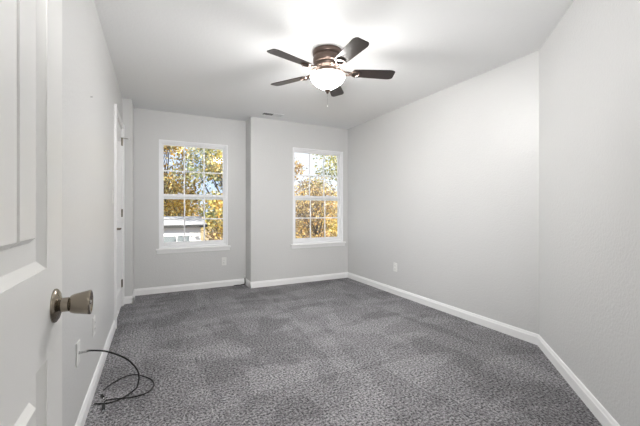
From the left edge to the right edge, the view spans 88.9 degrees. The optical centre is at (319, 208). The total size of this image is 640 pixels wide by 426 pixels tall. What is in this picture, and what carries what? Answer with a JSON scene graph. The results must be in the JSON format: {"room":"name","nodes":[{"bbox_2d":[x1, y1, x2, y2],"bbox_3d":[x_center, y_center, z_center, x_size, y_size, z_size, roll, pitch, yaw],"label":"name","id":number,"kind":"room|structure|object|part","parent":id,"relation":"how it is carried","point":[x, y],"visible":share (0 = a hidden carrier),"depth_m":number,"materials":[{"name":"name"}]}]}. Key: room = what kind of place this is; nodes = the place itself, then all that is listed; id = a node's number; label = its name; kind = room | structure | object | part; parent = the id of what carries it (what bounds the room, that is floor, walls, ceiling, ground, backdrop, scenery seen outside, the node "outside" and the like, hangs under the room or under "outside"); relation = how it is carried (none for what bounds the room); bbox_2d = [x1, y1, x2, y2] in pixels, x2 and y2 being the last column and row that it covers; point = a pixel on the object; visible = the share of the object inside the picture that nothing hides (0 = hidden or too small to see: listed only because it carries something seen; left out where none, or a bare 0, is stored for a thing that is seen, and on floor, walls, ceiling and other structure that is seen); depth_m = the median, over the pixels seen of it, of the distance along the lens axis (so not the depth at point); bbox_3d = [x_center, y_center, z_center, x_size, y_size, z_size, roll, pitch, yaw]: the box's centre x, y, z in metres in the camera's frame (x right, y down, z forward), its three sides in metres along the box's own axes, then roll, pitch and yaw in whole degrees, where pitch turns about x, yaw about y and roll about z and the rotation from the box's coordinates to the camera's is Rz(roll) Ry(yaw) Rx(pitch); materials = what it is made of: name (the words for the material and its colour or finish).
{"room":"empty bedroom","nodes":[
{"label":"empty bedroom","id":0,"kind":"room"},
{"bbox_2d":[62,0,122,425],"bbox_3d":[-1.425,-0.094,1.790,0.240,2.440,4.520,0,0,-27],"label":"wall","id":1,"kind":"structure","parent":0,"point":[90,86],"depth_m":1.83,"materials":[{"name":"paint"}]},
{"bbox_2d":[76,339,79,366],"bbox_3d":[-1.191,0.712,1.615,0.020,0.115,0.070,0,0,-27],"label":"cable wall plate","id":2,"kind":"object","parent":1,"relation":"attached to","point":[78,342],"visible":1,"depth_m":1.60,"materials":[{"name":"white plastic"}]},
{"bbox_2d":[80,350,139,404],"bbox_3d":[-1.149,0.916,1.815,0.252,0.422,0.331,0,0,-27],"label":"coaxial cable","id":3,"kind":"object","parent":2,"relation":"attached to","point":[85,351],"visible":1,"depth_m":1.79,"materials":[{"name":"black rubber"}]},
{"bbox_2d":[93,315,94,336],"bbox_3d":[-1.410,0.730,2.036,0.009,0.115,0.070,0,0,-27],"label":"wall outlet","id":4,"kind":"object","parent":1,"relation":"attached to","point":[94,315],"visible":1,"depth_m":2.02,"materials":[{"name":"white plastic"}]},
{"bbox_2d":[75,289,134,425],"bbox_3d":[-1.378,1.082,2.089,0.114,0.088,4.752,0,0,-27],"label":"baseboard","id":5,"kind":"structure","parent":1,"relation":"attached to","point":[81,419],"depth_m":2.09,"materials":[{"name":"white paint"}]},
{"bbox_2d":[114,104,123,328],"bbox_3d":[-2.143,0.070,3.432,0.082,2.113,0.876,0,0,-27],"label":"trim","id":6,"kind":"structure","parent":1,"relation":"attached to","point":[116,112],"depth_m":3.06,"materials":[{"name":"white paint"}]},
{"bbox_2d":[117,122,129,316],"bbox_3d":[-2.117,0.105,3.472,0.120,2.017,0.759,0,0,-27],"label":"door","id":7,"kind":"structure","parent":1,"relation":"in","point":[119,138],"depth_m":3.56,"materials":[{"name":"white paint"}]},
{"bbox_2d":[123,98,133,295],"bbox_3d":[-2.509,-0.094,4.044,0.340,2.440,0.482,0,0,-27],"label":"wall","id":8,"kind":"structure","parent":0,"point":[128,107],"depth_m":3.89,"materials":[{"name":"paint"}]},
{"bbox_2d":[134,108,245,288],"bbox_3d":[-1.793,-0.094,4.620,1.458,2.440,0.140,0,0,-27],"label":"wall","id":9,"kind":"structure","parent":0,"point":[151,269],"depth_m":4.46,"materials":[{"name":"paint"}]},
{"bbox_2d":[156,139,230,253],"bbox_3d":[-1.774,-0.167,4.608,0.973,1.534,0.177,0,0,-27],"label":"window","id":10,"kind":"structure","parent":9,"relation":"in","point":[184,246],"depth_m":4.58,"materials":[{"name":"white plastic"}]},
{"bbox_3d":[-1.750,0.543,4.559,0.973,0.025,0.068,0,0,-27],"label":"sill","id":11,"kind":"part","parent":10,"relation":"part of","materials":[{"name":"white paint"}]},
{"bbox_3d":[-1.788,-0.522,4.635,0.857,0.775,0.030,0,0,-27],"label":"sash","id":12,"kind":"part","parent":10,"relation":"part of","materials":[{"name":"white plastic"}]},
{"bbox_3d":[-1.771,0.152,4.602,0.857,0.715,0.038,0,0,-27],"label":"sash","id":13,"kind":"part","parent":10,"relation":"part of","materials":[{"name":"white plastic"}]},
{"bbox_2d":[221,257,225,265],"bbox_3d":[-1.396,0.762,4.737,0.070,0.115,0.009,0,0,-27],"label":"wall outlet","id":14,"kind":"object","parent":9,"relation":"attached to","point":[223,260],"visible":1,"depth_m":4.73,"materials":[{"name":"white plastic"}]},
{"bbox_2d":[135,272,347,295],"bbox_3d":[-0.974,1.082,4.792,3.075,0.088,0.294,0,0,-27],"label":"baseboard","id":15,"kind":"structure","parent":9,"relation":"attached to","point":[193,286],"depth_m":4.71,"materials":[{"name":"white paint"}]},
{"bbox_2d":[246,117,347,281],"bbox_3d":[-0.296,-0.094,5.221,1.757,2.440,0.420,0,0,-27],"label":"wall","id":16,"kind":"structure","parent":0,"point":[270,143],"depth_m":4.84,"materials":[{"name":"paint"}]},
{"bbox_2d":[291,147,345,248],"bbox_3d":[-0.040,-0.167,5.171,0.954,1.534,0.177,0,0,-27],"label":"window","id":17,"kind":"structure","parent":16,"relation":"in","point":[324,241],"depth_m":5.20,"materials":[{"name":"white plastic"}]},
{"bbox_3d":[-0.054,-0.522,5.199,0.838,0.775,0.030,0,0,-27],"label":"sash","id":18,"kind":"part","parent":17,"relation":"part of","materials":[{"name":"white plastic"}]},
{"bbox_3d":[-0.037,0.152,5.166,0.838,0.715,0.038,0,0,-27],"label":"sash","id":19,"kind":"part","parent":17,"relation":"part of","materials":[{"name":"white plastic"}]},
{"bbox_3d":[-0.016,0.543,5.123,0.954,0.025,0.068,0,0,-27],"label":"sill","id":20,"kind":"part","parent":17,"relation":"part of","materials":[{"name":"white paint"}]},
{"bbox_2d":[94,0,573,128],"bbox_3d":[0.362,-1.389,1.388,4.500,0.150,7.950,0,0,-27],"label":"ceiling","id":21,"kind":"structure","parent":0,"point":[208,58],"depth_m":2.67,"materials":[{"name":"white paint"}]},
{"bbox_2d":[260,112,284,117],"bbox_3d":[-0.661,-1.308,4.529,0.310,0.012,0.150,0,0,-27],"label":"ceiling vent","id":22,"kind":"object","parent":21,"relation":"in","point":[262,113],"visible":1,"depth_m":4.53,"materials":[{"name":"white metal"}]},
{"bbox_2d":[267,37,394,107],"bbox_3d":[0.073,-1.080,2.687,1.104,0.468,1.069,0,0,-27],"label":"ceiling fan","id":23,"kind":"object","parent":21,"relation":"hanging from","point":[328,59],"visible":1,"depth_m":2.62,"materials":[{"name":"brown metal"}]},
{"bbox_3d":[-0.271,-1.142,2.915,0.366,0.030,0.126,0,0,30],"label":"fan blade","id":24,"kind":"part","parent":23,"relation":"part of","materials":[{"name":"black wood"}]},
{"bbox_3d":[-0.224,-1.142,2.464,0.366,0.030,0.126,0,0,-42],"label":"fan blade","id":25,"kind":"part","parent":23,"relation":"part of","materials":[{"name":"black wood"}]},
{"bbox_3d":[0.063,-1.052,2.722,0.285,0.116,0.285,0,0,-27],"label":"lamp shade","id":26,"kind":"part","parent":23,"relation":"part of","materials":[{"name":"white glass"}]},
{"bbox_3d":[0.144,-1.142,3.099,0.126,0.030,0.366,0,0,12],"label":"fan blade","id":27,"kind":"part","parent":23,"relation":"part of","materials":[{"name":"black wood"}]},
{"bbox_3d":[0.214,-1.142,2.366,0.128,0.030,0.368,0,0,-27],"label":"fan blade","id":28,"kind":"part","parent":23,"relation":"part of","materials":[{"name":"black wood"}]},
{"bbox_3d":[0.447,-1.142,2.761,0.366,0.030,0.126,0,0,-6],"label":"fan blade","id":29,"kind":"part","parent":23,"relation":"part of","materials":[{"name":"black wood"}]},
{"bbox_2d":[84,278,601,425],"bbox_3d":[0.362,1.186,1.388,4.500,0.120,7.950,0,0,-27],"label":"floor","id":30,"kind":"structure","parent":0,"point":[342,351],"depth_m":2.33,"materials":[{"name":"grey carpet"}]},
{"bbox_2d":[100,374,154,412],"bbox_3d":[-1.186,1.119,2.017,0.291,0.020,0.386,0,0,-27],"label":"coaxial cable","id":31,"kind":"object","parent":30,"relation":"on","point":[101,395],"visible":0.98,"depth_m":1.95,"materials":[{"name":"black rubber"}]},
{"bbox_2d":[348,50,538,333],"bbox_3d":[1.208,-0.094,4.040,0.140,2.440,3.045,0,0,-27],"label":"wall","id":32,"kind":"structure","parent":0,"point":[443,185],"depth_m":3.43,"materials":[{"name":"paint"}]},
{"bbox_2d":[393,263,396,271],"bbox_3d":[0.992,0.768,4.301,0.009,0.115,0.070,0,0,-27],"label":"wall outlet","id":33,"kind":"object","parent":32,"relation":"attached to","point":[394,264],"visible":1,"depth_m":4.29,"materials":[{"name":"white plastic"}]},
{"bbox_2d":[348,272,538,344],"bbox_3d":[1.128,1.082,4.028,0.014,0.088,2.995,0,0,-27],"label":"baseboard","id":34,"kind":"structure","parent":32,"relation":"attached to","point":[525,335],"depth_m":3.40,"materials":[{"name":"white paint"}]},
{"bbox_2d":[539,0,639,425],"bbox_3d":[1.567,-0.094,1.726,0.141,2.440,2.107,0,0,18],"label":"wall","id":35,"kind":"structure","parent":0,"point":[589,63],"depth_m":1.79,"materials":[{"name":"paint"}]},
{"bbox_2d":[537,335,619,425],"bbox_3d":[1.484,1.082,1.723,0.014,0.088,2.050,0,0,18],"label":"baseboard","id":36,"kind":"structure","parent":35,"relation":"attached to","point":[602,415],"depth_m":1.96,"materials":[{"name":"white paint"}]},
{"bbox_3d":[0.437,-0.094,0.266,1.945,2.440,0.120,0,0,-27],"label":"wall","id":37,"kind":"structure","parent":0,"visible":0},
{"bbox_2d":[0,0,92,425],"bbox_3d":[-0.406,0.104,0.359,0.163,2.020,0.779,0,0,-27],"label":"door","id":38,"kind":"structure","parent":37,"relation":"in","point":[32,303],"depth_m":0.54,"materials":[{"name":"white paint"}]},
{"bbox_3d":[-0.527,0.194,0.657,0.012,0.067,0.067,0,0,-27],"label":"knob","id":39,"kind":"part","parent":38,"relation":"part of","materials":[{"name":"silver metal"}]},
{"label":"outside","id":40,"kind":"structure","parent":0,"visible":0},
{"bbox_2d":[201,219,336,240],"bbox_3d":[-19.364,4.276,60.416,160.000,0.300,114.700,0,0,-27],"label":"ground","id":41,"kind":"structure","parent":40,"point":[202,234],"depth_m":52.75,"materials":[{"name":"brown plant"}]},
{"bbox_2d":[165,181,196,215],"bbox_3d":[-13.065,0.850,28.398,4.240,6.857,4.585,0,0,-27],"label":"autumn tree","id":42,"kind":"object","parent":41,"relation":"on","point":[178,181],"visible":0.02,"depth_m":28.71,"materials":[{"name":"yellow plant"}]},
{"bbox_2d":[164,145,203,215],"bbox_3d":[-9.862,-1.426,19.839,5.344,11.420,5.702,0,0,24],"label":"autumn tree","id":43,"kind":"object","parent":41,"relation":"on","point":[171,207],"visible":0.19,"depth_m":19.69,"materials":[{"name":"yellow plant"}]},
{"bbox_2d":[164,216,207,241],"bbox_3d":[-9.966,2.236,13.847,9.220,3.780,4.990,0,0,-27],"label":"house","id":44,"kind":"structure","parent":41,"relation":"on","point":[173,229],"depth_m":13.55,"materials":[{"name":"grey"}]},
{"bbox_3d":[-5.874,1.741,13.357,0.980,1.270,0.011,0,0,-27],"label":"pane","id":45,"kind":"part","parent":44,"relation":"part of","materials":[{"name":"grey glass"}]},
{"bbox_2d":[176,187,205,232],"bbox_3d":[-13.846,0.912,34.074,4.756,6.755,4.513,0,0,-27],"label":"autumn tree","id":46,"kind":"object","parent":41,"relation":"on","point":[187,187],"visible":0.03,"depth_m":34.06,"materials":[{"name":"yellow plant"}]},
{"bbox_2d":[173,147,222,234],"bbox_3d":[-5.237,-1.418,18.033,5.393,11.400,5.556,0,0,-27],"label":"autumn tree","id":47,"kind":"object","parent":41,"relation":"on","point":[209,214],"visible":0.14,"depth_m":17.37,"materials":[{"name":"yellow plant"}]},
{"bbox_2d":[199,149,222,236],"bbox_3d":[-3.167,-0.416,14.090,4.122,9.415,3.916,0,0,-16],"label":"autumn tree","id":48,"kind":"object","parent":41,"relation":"on","point":[218,207],"visible":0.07,"depth_m":13.83,"materials":[{"name":"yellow plant"}]},
{"bbox_2d":[201,208,222,239],"bbox_3d":[-8.923,1.363,30.443,4.702,5.852,4.531,0,0,-27],"label":"autumn tree","id":49,"kind":"object","parent":41,"relation":"on","point":[212,234],"visible":0.06,"depth_m":29.39,"materials":[{"name":"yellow plant"}]},
{"bbox_2d":[295,157,314,235],"bbox_3d":[-1.859,0.477,19.329,3.352,7.606,3.614,0,0,-12],"label":"autumn tree","id":50,"kind":"object","parent":41,"relation":"on","point":[299,166],"visible":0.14,"depth_m":19.37,"materials":[{"name":"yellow plant"}]},
{"bbox_2d":[295,175,335,237],"bbox_3d":[-0.701,0.584,27.914,4.338,7.415,5.036,0,0,-27],"label":"autumn tree","id":51,"kind":"object","parent":41,"relation":"on","point":[305,182],"visible":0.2,"depth_m":27.19,"materials":[{"name":"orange plant"}]},
{"bbox_2d":[295,180,336,237],"bbox_3d":[-0.129,1.525,13.466,3.185,5.515,2.929,0,0,10],"label":"autumn tree","id":52,"kind":"object","parent":41,"relation":"on","point":[316,207],"visible":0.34,"depth_m":13.07,"materials":[{"name":"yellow plant"}]},
{"bbox_2d":[302,210,333,236],"bbox_3d":[-0.324,1.152,34.935,4.178,6.275,3.916,0,0,-27],"label":"autumn tree","id":53,"kind":"object","parent":41,"relation":"on","point":[302,210],"visible":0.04,"depth_m":34.65,"materials":[{"name":"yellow plant"}]},
{"bbox_2d":[303,154,336,232],"bbox_3d":[1.271,-0.690,20.206,4.947,9.949,4.408,0,0,-27],"label":"autumn tree","id":54,"kind":"object","parent":41,"relation":"on","point":[334,161],"visible":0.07,"depth_m":19.98,"materials":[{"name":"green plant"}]},
{"bbox_2d":[308,192,336,236],"bbox_3d":[1.193,1.571,16.636,3.868,5.429,3.829,0,0,-1],"label":"autumn tree","id":55,"kind":"object","parent":41,"relation":"on","point":[334,221],"visible":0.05,"depth_m":16.18,"materials":[{"name":"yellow plant"}]}
]}

